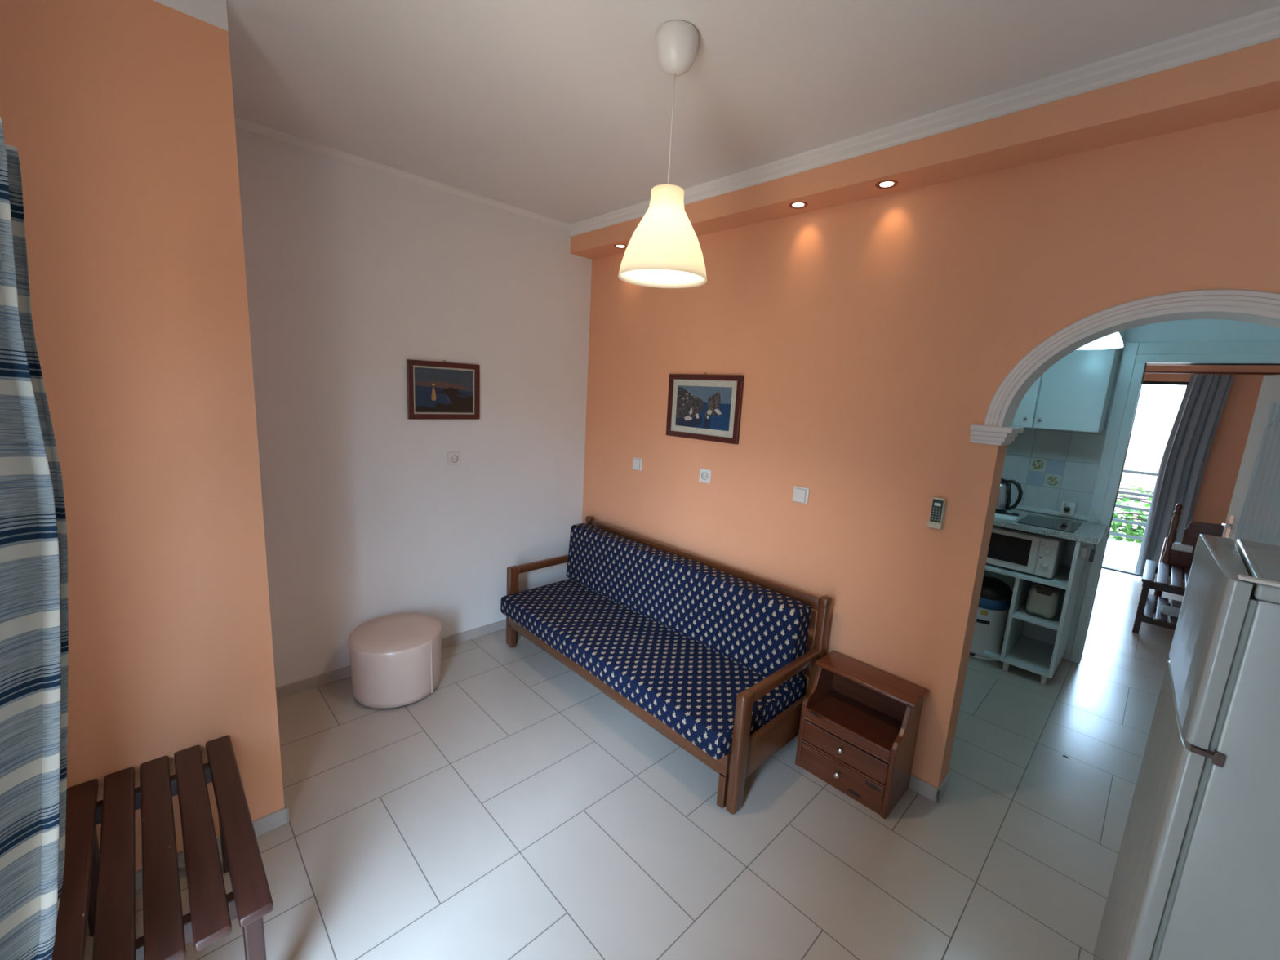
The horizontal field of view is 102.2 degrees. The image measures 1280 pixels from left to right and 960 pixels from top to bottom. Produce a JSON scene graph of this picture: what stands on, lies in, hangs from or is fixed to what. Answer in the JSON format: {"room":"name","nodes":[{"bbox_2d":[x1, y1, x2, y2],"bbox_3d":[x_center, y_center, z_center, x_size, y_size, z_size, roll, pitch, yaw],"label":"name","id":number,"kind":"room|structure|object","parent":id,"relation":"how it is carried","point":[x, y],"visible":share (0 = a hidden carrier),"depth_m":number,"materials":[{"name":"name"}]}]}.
{"room":"living room","nodes":[
{"label":"living room","id":0,"kind":"room"},
{"bbox_2d":[0,0,284,871],"bbox_3d":[-1.908,-0.066,1.925,0.650,2.703,1.086,-6,14,-44],"label":"wall pillar","id":1,"kind":"structure","parent":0,"point":[118,115],"depth_m":1.54,"materials":[{"name":"orange paint"}]},
{"bbox_2d":[152,0,228,31],"bbox_3d":[-1.829,-1.438,1.683,0.650,0.087,1.086,-6,14,-44],"label":"trim","id":2,"kind":"structure","parent":1,"relation":"attached to","point":[214,12],"depth_m":1.49,"materials":[{"name":"white paint"}]},
{"bbox_2d":[135,793,289,891],"bbox_3d":[-1.900,1.240,2.122,0.602,0.066,0.948,-6,14,-44],"label":"baseboard","id":3,"kind":"structure","parent":1,"relation":"attached to","point":[280,817],"depth_m":1.94,"materials":[{"name":"tile"}]},
{"bbox_2d":[235,126,591,687],"bbox_3d":[-1.228,-0.297,3.205,2.130,2.790,0.150,-6,14,-44],"label":"wall","id":4,"kind":"structure","parent":0,"point":[354,272],"depth_m":2.92,"materials":[{"name":"white paint"}]},
{"bbox_2d":[275,619,506,699],"bbox_3d":[-1.250,1.056,3.385,2.130,0.065,0.010,-6,14,-44],"label":"baseboard","id":5,"kind":"structure","parent":4,"relation":"attached to","point":[286,690],"depth_m":2.94,"materials":[{"name":"tile"}]},
{"bbox_2d":[234,116,570,230],"bbox_3d":[-1.159,-1.633,2.837,1.937,0.028,0.026,-6,14,-44],"label":"trim","id":6,"kind":"structure","parent":4,"relation":"attached to","point":[239,122],"depth_m":2.68,"materials":[{"name":"white paint"}]},
{"bbox_2d":[406,359,479,419],"bbox_3d":[-1.166,-0.539,3.087,0.434,0.350,0.022,-6,14,-44],"label":"framed picture","id":7,"kind":"object","parent":4,"relation":"attached to","point":[437,390],"visible":1,"depth_m":3.07,"materials":[{"name":"brown wood"}]},
{"bbox_2d":[414,367,472,413],"bbox_3d":[-1.165,-0.532,3.087,0.354,0.256,0.002,-6,14,-44],"label":"print","id":8,"kind":"object","parent":7,"relation":"attached to","point":[437,389],"depth_m":3.08},
{"bbox_2d":[447,452,460,465],"bbox_3d":[-1.152,-0.132,3.201,0.084,0.082,0.014,-6,14,-44],"label":"wall socket","id":9,"kind":"object","parent":4,"relation":"attached to","point":[453,458],"visible":1,"depth_m":3.20,"materials":[{"name":"white plastic"}]},
{"bbox_2d":[84,568,1185,959],"bbox_3d":[2.059,1.328,3.332,8.320,0.080,5.050,-6,14,-44],"label":"floor","id":10,"kind":"structure","parent":0,"point":[515,809],"depth_m":2.07,"materials":[{"name":"tile"}]},
{"bbox_2d":[52,734,273,959],"bbox_3d":[-1.322,1.198,1.444,0.389,0.450,0.808,-6,14,-44],"label":"bench","id":11,"kind":"object","parent":10,"relation":"on","point":[98,889],"visible":1,"depth_m":1.34,"materials":[{"name":"brown wood"}]},
{"bbox_2d":[348,613,441,708],"bbox_3d":[-1.347,0.996,2.867,0.464,0.351,0.464,-6,14,-44],"label":"ottoman","id":12,"kind":"object","parent":10,"relation":"on","point":[395,659],"visible":1,"depth_m":2.71,"materials":[{"name":"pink leather"}]},
{"bbox_2d":[500,515,832,814],"bbox_3d":[-0.013,0.832,2.947,0.769,0.795,1.874,-6,14,-44],"label":"sofa","id":13,"kind":"object","parent":10,"relation":"on","point":[712,655],"visible":0.94,"depth_m":2.65,"materials":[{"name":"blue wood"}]},
{"bbox_2d":[566,523,811,686],"bbox_3d":[0.150,0.645,3.089,0.178,0.406,1.783,-6,14,-44],"label":"cushion","id":14,"kind":"object","parent":13,"relation":"on","point":[760,630],"depth_m":2.83,"materials":[{"name":"blue fabric"}]},
{"bbox_2d":[795,650,929,818],"bbox_3d":[0.993,1.142,2.358,0.309,0.504,0.450,-6,14,-44],"label":"nightstand","id":15,"kind":"object","parent":10,"relation":"on","point":[860,721],"visible":1,"depth_m":2.31,"materials":[{"name":"brown wood"}]},
{"bbox_2d":[808,688,902,750],"bbox_3d":[1.002,1.097,2.366,0.258,0.016,0.390,-6,14,-44],"label":"shelf","id":16,"kind":"object","parent":15,"relation":"attached to","point":[870,726],"depth_m":2.36,"materials":[{"name":"brown wood"}]},
{"bbox_2d":[968,574,1013,661],"bbox_3d":[2.458,0.964,3.710,0.353,0.550,0.336,-6,14,-44],"label":"pedal bin","id":17,"kind":"object","parent":10,"relation":"on","point":[996,595],"visible":0.53,"depth_m":3.59,"materials":[{"name":"white plastic"}]},
{"bbox_2d":[976,618,990,624],"bbox_3d":[2.388,0.986,3.593,0.077,0.026,0.005,9,12,30],"label":"print","id":18,"kind":"object","parent":17,"relation":"attached to","point":[979,621],"depth_m":3.59,"materials":[{"name":"black plastic"}]},
{"bbox_2d":[980,609,988,615],"bbox_3d":[2.388,0.921,3.581,0.042,0.034,0.002,9,12,31],"label":"print","id":19,"kind":"object","parent":17,"relation":"attached to","point":[983,612],"depth_m":3.58},
{"bbox_2d":[983,541,1088,684],"bbox_3d":[2.402,0.722,3.858,0.575,0.968,1.285,-6,14,-44],"label":"shelf unit","id":20,"kind":"object","parent":10,"relation":"on","point":[1030,644],"visible":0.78,"depth_m":3.44,"materials":[{"name":"white paint"}]},
{"bbox_2d":[984,563,1071,589],"bbox_3d":[2.410,0.545,3.825,0.570,0.020,1.245,-6,14,-44],"label":"shelf","id":21,"kind":"object","parent":20,"relation":"attached to","point":[1060,579],"depth_m":3.37,"materials":[{"name":"white paint"}]},
{"bbox_2d":[1012,597,1062,630],"bbox_3d":[2.743,0.893,3.518,0.570,0.019,0.237,-6,14,-44],"label":"shelf","id":22,"kind":"object","parent":20,"relation":"attached to","point":[1017,614],"depth_m":3.38,"materials":[{"name":"white paint"}]},
{"bbox_2d":[1021,582,1061,622],"bbox_3d":[2.659,0.790,3.406,0.228,0.214,0.195,-6,14,-44],"label":"toaster","id":23,"kind":"object","parent":20,"relation":"on","point":[1043,600],"visible":0.88,"depth_m":3.35,"materials":[{"name":"beige plastic"}]},
{"bbox_2d":[992,509,1107,545],"bbox_3d":[2.443,0.230,3.758,0.595,0.036,1.402,-6,14,-44],"label":"countertop","id":24,"kind":"structure","parent":20,"relation":"on","point":[1088,532],"depth_m":3.30,"materials":[{"name":"grey stone"}]},
{"bbox_2d":[994,513,1018,520],"bbox_3d":[2.461,0.246,3.539,0.205,0.011,0.110,13,14,43],"label":"booklet","id":25,"kind":"object","parent":24,"relation":"on","point":[997,515],"visible":0.53,"depth_m":3.50,"materials":[{"name":"white paper"}]},
{"bbox_2d":[995,477,1022,515],"bbox_3d":[2.567,0.108,3.661,0.164,0.252,0.243,-6,14,-44],"label":"electric kettle","id":26,"kind":"object","parent":24,"relation":"on","point":[1003,502],"visible":0.53,"depth_m":3.62,"materials":[{"name":"black plastic"}]},
{"bbox_2d":[986,524,1066,578],"bbox_3d":[2.577,0.460,3.534,0.357,0.266,0.467,-6,14,-44],"label":"microwave","id":27,"kind":"object","parent":24,"relation":"on","point":[1034,553],"visible":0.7,"depth_m":3.37,"materials":[{"name":"white plastic"}]},
{"bbox_2d":[1016,513,1082,533],"bbox_3d":[2.721,0.283,3.428,0.437,0.005,0.295,-6,14,-44],"label":"cooktop","id":28,"kind":"object","parent":24,"relation":"in","point":[1058,524],"visible":1,"depth_m":3.40,"materials":[{"name":"black glass"}]},
{"bbox_2d":[1088,544,1095,562],"bbox_3d":[2.728,0.438,3.111,0.012,0.116,0.020,-6,14,-44],"label":"gas lighter","id":29,"kind":"object","parent":24,"relation":"hanging from","point":[1092,551],"visible":0.98,"depth_m":3.11,"materials":[{"name":"black plastic"}]},
{"bbox_2d":[1079,545,1088,559],"bbox_3d":[2.794,0.454,3.247,0.080,0.070,0.030,-6,14,-44],"label":"junction box","id":30,"kind":"object","parent":20,"relation":"attached to","point":[1084,550],"visible":1,"depth_m":3.22,"materials":[{"name":"white plastic"}]},
{"bbox_2d":[1132,560,1191,633],"bbox_3d":[4.398,1.013,4.282,0.820,0.472,0.390,-6,14,-44],"label":"bench","id":31,"kind":"object","parent":10,"relation":"on","point":[1147,602],"visible":0.56,"depth_m":4.17,"materials":[{"name":"brown wood"}]},
{"bbox_2d":[1160,604,1180,617],"bbox_3d":[4.334,1.070,4.190,0.180,0.040,0.155,-6,14,-44],"label":"folded cloth","id":32,"kind":"object","parent":31,"relation":"on","point":[1166,610],"visible":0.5,"depth_m":4.17,"materials":[{"name":"white fabric"}]},
{"bbox_2d":[1093,533,1279,959],"bbox_3d":[1.499,0.915,1.111,0.553,1.438,0.635,-6,14,-44],"label":"refrigerator","id":33,"kind":"object","parent":10,"relation":"on","point":[1196,876],"visible":1,"depth_m":1.06,"materials":[{"name":"metal"}]},
{"bbox_2d":[1153,503,1224,613],"bbox_3d":[5.433,0.743,4.615,1.134,1.005,1.074,-6,14,-44],"label":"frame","id":34,"kind":"object","parent":10,"relation":"on","point":[1191,534],"visible":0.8,"depth_m":4.51,"materials":[{"name":"brown wood"}]},
{"bbox_2d":[1171,542,1193,552],"bbox_3d":[4.729,0.592,4.503,0.027,0.059,0.125,-6,14,-44],"label":"folded towel","id":35,"kind":"object","parent":34,"relation":"on","point":[1179,547],"visible":1,"depth_m":4.49,"materials":[{"name":"white fabric"}]},
{"bbox_2d":[226,0,1279,224],"bbox_3d":[2.287,-1.521,2.893,8.500,0.120,5.050,-6,14,-44],"label":"ceiling","id":36,"kind":"structure","parent":0,"point":[561,110],"depth_m":1.77,"materials":[{"name":"paint"}]},
{"bbox_2d":[617,19,706,288],"bbox_3d":[0.093,-1.002,1.623,0.289,0.707,0.289,-6,14,-44],"label":"pendant lamp","id":37,"kind":"object","parent":36,"relation":"hanging from","point":[664,251],"visible":1,"depth_m":1.57,"materials":[{"name":"white plastic"}]},
{"bbox_2d":[1077,332,1123,349],"bbox_3d":[2.308,-1.039,2.593,0.294,0.722,0.294,-6,14,-44],"label":"pendant lamp","id":38,"kind":"object","parent":36,"relation":"hanging from","point":[1114,340],"visible":0.09,"depth_m":2.53,"materials":[{"name":"white plastic"}]},
{"bbox_2d":[569,38,1279,259],"bbox_3d":[0.929,-1.333,2.235,0.193,0.175,3.860,-6,14,-44],"label":"beam","id":39,"kind":"structure","parent":0,"point":[1244,82],"depth_m":1.77,"materials":[{"name":"orange paint"}]},
{"bbox_2d":[613,244,626,248],"bbox_3d":[-0.124,-1.488,3.290,0.086,0.005,0.086,-6,14,-44],"label":"recessed light","id":40,"kind":"object","parent":39,"relation":"attached to","point":[617,246],"visible":0.98,"depth_m":3.29,"materials":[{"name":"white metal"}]},
{"bbox_2d":[788,201,808,208],"bbox_3d":[0.739,-1.284,2.412,0.086,0.005,0.086,-6,14,-44],"label":"recessed light","id":41,"kind":"object","parent":39,"relation":"attached to","point":[797,205],"visible":1,"depth_m":2.41,"materials":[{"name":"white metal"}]},
{"bbox_2d":[875,179,897,188],"bbox_3d":[1.017,-1.218,2.129,0.086,0.005,0.086,-6,14,-44],"label":"recessed light","id":42,"kind":"object","parent":39,"relation":"attached to","point":[889,184],"visible":1,"depth_m":2.13,"materials":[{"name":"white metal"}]},
{"bbox_2d":[568,4,1279,236],"bbox_3d":[0.854,-1.376,2.151,0.023,0.070,3.860,-6,14,-44],"label":"trim","id":43,"kind":"structure","parent":39,"relation":"attached to","point":[1262,26],"depth_m":1.74,"materials":[{"name":"white paint"}]},
{"bbox_2d":[582,109,1279,788],"bbox_3d":[0.979,-0.061,2.580,0.150,2.790,3.860,-6,14,-44],"label":"wall","id":44,"kind":"structure","parent":0,"point":[868,339],"depth_m":2.31,"materials":[{"name":"orange paint"}]},
{"bbox_2d":[632,457,642,471],"bbox_3d":[-0.017,-0.109,3.497,0.014,0.082,0.084,-6,14,-44],"label":"light switch","id":45,"kind":"object","parent":44,"relation":"attached to","point":[637,462],"visible":1,"depth_m":3.49,"materials":[{"name":"white plastic"}]},
{"bbox_2d":[666,372,744,444],"bbox_3d":[0.368,-0.435,3.048,0.022,0.394,0.545,-6,13,-44],"label":"framed picture","id":46,"kind":"object","parent":44,"relation":"attached to","point":[707,407],"visible":1,"depth_m":3.03,"materials":[{"name":"blue paper"}]},
{"bbox_2d":[675,385,732,431],"bbox_3d":[0.366,-0.428,3.047,0.007,0.245,0.409,-6,13,-44],"label":"print","id":47,"kind":"object","parent":46,"relation":"attached to","point":[697,407],"depth_m":3.04},
{"bbox_2d":[698,467,711,484],"bbox_3d":[0.388,-0.025,3.082,0.014,0.082,0.084,-6,14,-44],"label":"wall socket","id":48,"kind":"object","parent":44,"relation":"attached to","point":[704,474],"visible":1,"depth_m":3.08,"materials":[{"name":"white plastic"}]},
{"bbox_2d":[792,485,809,504],"bbox_3d":[0.822,0.076,2.641,0.014,0.082,0.084,-6,14,-44],"label":"light switch","id":49,"kind":"object","parent":44,"relation":"attached to","point":[801,495],"visible":1,"depth_m":2.63,"materials":[{"name":"white plastic"}]},
{"bbox_2d":[908,773,951,803],"bbox_3d":[0.469,1.178,3.250,0.160,0.065,2.617,-6,14,-44],"label":"baseboard","id":50,"kind":"structure","parent":44,"relation":"attached to","point":[927,790],"depth_m":2.32,"materials":[{"name":"tile"}]},
{"bbox_2d":[927,497,946,529],"bbox_3d":[1.256,0.139,2.182,0.030,0.132,0.054,-6,14,-44],"label":"remote control","id":51,"kind":"object","parent":44,"relation":"attached to","point":[938,509],"visible":1,"depth_m":2.17,"materials":[{"name":"beige plastic"}]},
{"bbox_2d":[969,424,1023,445],"bbox_3d":[1.434,-0.181,2.080,0.206,0.072,0.140,-6,14,-44],"label":"trim","id":52,"kind":"structure","parent":44,"relation":"attached to","point":[983,434],"depth_m":2.02,"materials":[{"name":"white paint"}]},
{"bbox_2d":[983,288,1279,426],"bbox_3d":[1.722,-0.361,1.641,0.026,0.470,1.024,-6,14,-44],"label":"trim","id":53,"kind":"structure","parent":44,"relation":"attached to","point":[1264,304],"depth_m":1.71,"materials":[{"name":"white paint"}]},
{"bbox_2d":[1102,537,1141,575],"bbox_3d":[6.496,1.085,6.322,2.230,0.100,3.800,-6,14,-44],"label":"floor","id":54,"kind":"structure","parent":0,"point":[1122,554],"depth_m":6.64,"materials":[{"name":"tile"}]},
{"bbox_2d":[1108,479,1154,542],"bbox_3d":[7.277,0.526,7.106,0.420,0.938,3.876,-6,14,-44],"label":"climbing vine","id":55,"kind":"object","parent":54,"relation":"on","point":[1127,529],"visible":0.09,"depth_m":7.34,"materials":[{"name":"green plant"}]},
{"bbox_2d":[1109,469,1157,540],"bbox_3d":[7.152,0.452,6.891,0.040,1.020,3.740,-6,14,-44],"label":"balcony railing","id":56,"kind":"object","parent":54,"relation":"on","point":[1124,470],"visible":0.02,"depth_m":7.17,"materials":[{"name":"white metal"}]},
{"bbox_2d":[983,319,1279,658],"bbox_3d":[3.412,-0.044,3.276,0.110,2.790,3.550,-6,14,-44],"label":"wall","id":57,"kind":"structure","parent":0,"point":[1187,330],"depth_m":3.18,"materials":[{"name":"white paint"}]},
{"bbox_2d":[1009,503,1088,520],"bbox_3d":[2.633,0.160,4.003,0.018,0.031,1.297,-6,14,-44],"label":"trim","id":58,"kind":"structure","parent":57,"relation":"attached to","point":[1019,507],"depth_m":3.70,"materials":[{"name":"white paint"}]},
{"bbox_2d":[1001,426,1106,521],"bbox_3d":[2.656,-0.123,3.967,0.012,0.620,1.307,-6,14,-44],"label":"backsplash","id":59,"kind":"structure","parent":57,"relation":"attached to","point":[1051,467],"depth_m":3.67,"materials":[{"name":"tile"}]},
{"bbox_2d":[1012,329,1124,432],"bbox_3d":[2.564,-0.766,3.726,0.374,0.722,1.269,-6,14,-44],"label":"upper cabinet","id":60,"kind":"object","parent":57,"relation":"attached to","point":[1074,393],"visible":0.34,"depth_m":3.31,"materials":[{"name":"white paint"}]},
{"bbox_2d":[1059,497,1102,523],"bbox_3d":[3.027,0.200,3.536,0.065,0.150,0.232,-6,14,-44],"label":"outlet","id":61,"kind":"object","parent":57,"relation":"attached to","point":[1067,508],"visible":1,"depth_m":3.58,"materials":[{"name":"white plastic"}]},
{"bbox_2d":[1062,339,1279,663],"bbox_3d":[3.511,0.276,3.193,0.172,2.200,1.106,-6,14,-44],"label":"door frame","id":62,"kind":"structure","parent":57,"relation":"in","point":[1135,355],"depth_m":3.37,"materials":[{"name":"white paint"}]},
{"bbox_2d":[1221,374,1279,546],"bbox_3d":[3.993,0.358,3.285,0.142,2.040,0.720,7,11,21],"label":"glazed door","id":63,"kind":"structure","parent":62,"relation":"attached to","point":[1254,511],"depth_m":3.38,"materials":[{"name":"white paint"}]},
{"bbox_2d":[1235,402,1279,546],"bbox_3d":[3.989,0.105,3.248,0.022,1.170,0.480,7,11,21],"label":"door curtain","id":64,"kind":"object","parent":63,"relation":"hanging from","point":[1258,520],"depth_m":3.34,"materials":[{"name":"white fabric"}]},
{"bbox_2d":[1142,364,1279,586],"bbox_3d":[5.757,-0.288,5.418,0.140,2.790,3.400,-6,14,-44],"label":"wall","id":65,"kind":"structure","parent":0,"point":[1220,473],"depth_m":5.19,"materials":[{"name":"orange paint"}]},
{"bbox_2d":[1102,381,1188,576],"bbox_3d":[5.371,-0.038,5.808,0.080,2.120,0.800,-6,14,-44],"label":"door","id":66,"kind":"structure","parent":65,"relation":"in","point":[1166,383],"depth_m":5.54,"materials":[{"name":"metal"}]},
{"bbox_2d":[1145,371,1279,374],"bbox_3d":[5.629,-1.095,5.283,0.101,0.022,1.750,-6,14,-44],"label":"curtain rod","id":67,"kind":"object","parent":65,"relation":"attached to","point":[1164,372],"visible":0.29,"depth_m":5.13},
{"bbox_2d":[1134,373,1235,581],"bbox_3d":[5.630,-0.001,5.366,0.059,2.150,0.370,-6,14,-44],"label":"curtain","id":68,"kind":"object","parent":67,"relation":"hanging from","point":[1184,458],"visible":0.88,"depth_m":5.34,"materials":[{"name":"grey fabric"}]},
{"bbox_3d":[-0.783,0.261,0.186,0.180,2.790,3.024,-6,14,-44],"label":"wall","id":69,"kind":"structure","parent":0,"visible":0},
{"bbox_3d":[-0.675,-0.429,0.296,0.237,0.060,1.335,-6,14,-44],"label":"curtain rod","id":70,"kind":"object","parent":69,"relation":"attached to","visible":0},
{"bbox_2d":[0,117,68,959],"bbox_3d":[-1.018,0.516,0.796,0.259,2.020,0.230,-6,14,-44],"label":"curtain","id":71,"kind":"object","parent":70,"relation":"hanging from","point":[34,602],"visible":1,"depth_m":0.79,"materials":[{"name":"fabric"}]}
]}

